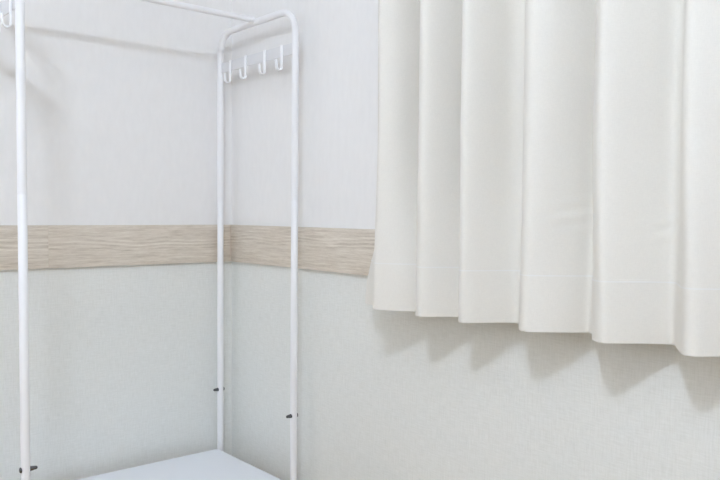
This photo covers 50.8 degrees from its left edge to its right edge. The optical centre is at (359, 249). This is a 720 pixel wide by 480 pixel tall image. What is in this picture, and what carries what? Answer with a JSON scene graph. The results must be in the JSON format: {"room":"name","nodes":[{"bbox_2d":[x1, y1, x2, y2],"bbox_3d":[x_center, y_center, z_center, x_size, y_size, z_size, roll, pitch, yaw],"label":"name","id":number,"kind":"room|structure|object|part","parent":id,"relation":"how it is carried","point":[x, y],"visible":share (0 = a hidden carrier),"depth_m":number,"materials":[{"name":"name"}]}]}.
{"room":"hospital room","nodes":[
{"label":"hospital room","id":0,"kind":"room"},
{"bbox_2d":[0,0,231,479],"bbox_3d":[-1.723,-0.299,1.520,3.500,2.320,0.100,-2,4,-40],"label":"wall","id":1,"kind":"structure","parent":0,"point":[121,95],"depth_m":2.30,"materials":[{"name":"white paint"}]},
{"bbox_2d":[0,225,48,269],"bbox_3d":[-1.618,0.014,1.552,1.900,0.123,0.012,-2,4,-40],"label":"trim","id":2,"kind":"structure","parent":1,"relation":"attached to","point":[38,255],"depth_m":2.13,"materials":[{"name":"brown wood"}]},
{"bbox_2d":[48,225,230,267],"bbox_3d":[-0.661,-0.017,2.361,0.606,0.123,0.012,-2,4,-40],"label":"trim","id":3,"kind":"structure","parent":1,"relation":"attached to","point":[69,246],"depth_m":2.32,"materials":[{"name":"brown wood"}]},
{"bbox_2d":[232,0,719,479],"bbox_3d":[0.673,-0.268,1.321,0.100,2.320,3.300,-2,4,-40],"label":"wall","id":4,"kind":"structure","parent":0,"point":[382,394],"depth_m":2.03,"materials":[{"name":"white paint"}]},
{"bbox_2d":[231,225,374,275],"bbox_3d":[0.361,0.028,1.614,0.012,0.123,2.450,-2,4,-40],"label":"trim","id":5,"kind":"structure","parent":4,"relation":"attached to","point":[340,250],"depth_m":2.20,"materials":[{"name":"brown wood"}]},
{"bbox_2d":[365,0,719,356],"bbox_3d":[0.477,-0.593,1.331,0.145,1.515,1.412,-2,4,-40],"label":"curtain","id":6,"kind":"object","parent":4,"relation":"hanging from","point":[543,165],"visible":1,"depth_m":1.45,"materials":[{"name":"white fabric"}]},
{"bbox_3d":[-0.668,0.980,0.320,3.500,0.100,3.400,-2,4,-40],"label":"floor","id":7,"kind":"structure","parent":0,"visible":0},
{"bbox_2d":[0,0,298,479],"bbox_3d":[-0.612,0.072,2.094,0.780,1.544,0.447,-2,4,-40],"label":"clothes rack","id":8,"kind":"object","parent":7,"relation":"on","point":[216,464],"visible":1,"depth_m":2.18,"materials":[{"name":"white metal"}]},
{"bbox_3d":[-0.886,-0.394,1.836,0.020,0.581,0.440,-2,4,-40],"label":"frame","id":9,"kind":"part","parent":8,"relation":"part of","materials":[{"name":"white metal"}]},
{"bbox_2d":[77,449,280,479],"bbox_3d":[-0.615,0.686,2.129,0.712,0.022,0.398,-2,4,-40],"label":"shelf","id":10,"kind":"object","parent":8,"relation":"attached to","point":[215,464],"depth_m":2.29,"materials":[{"name":"white"}]},
{"bbox_3d":[-0.601,-0.689,2.062,0.729,0.018,0.018,-2,4,-40],"label":"hanging rail","id":11,"kind":"part","parent":8,"relation":"part of","materials":[{"name":"white metal"}]},
{"bbox_3d":[-0.320,-0.412,2.314,0.020,0.581,0.440,-2,4,-40],"label":"frame","id":12,"kind":"part","parent":8,"relation":"part of","materials":[{"name":"white metal"}]}
]}

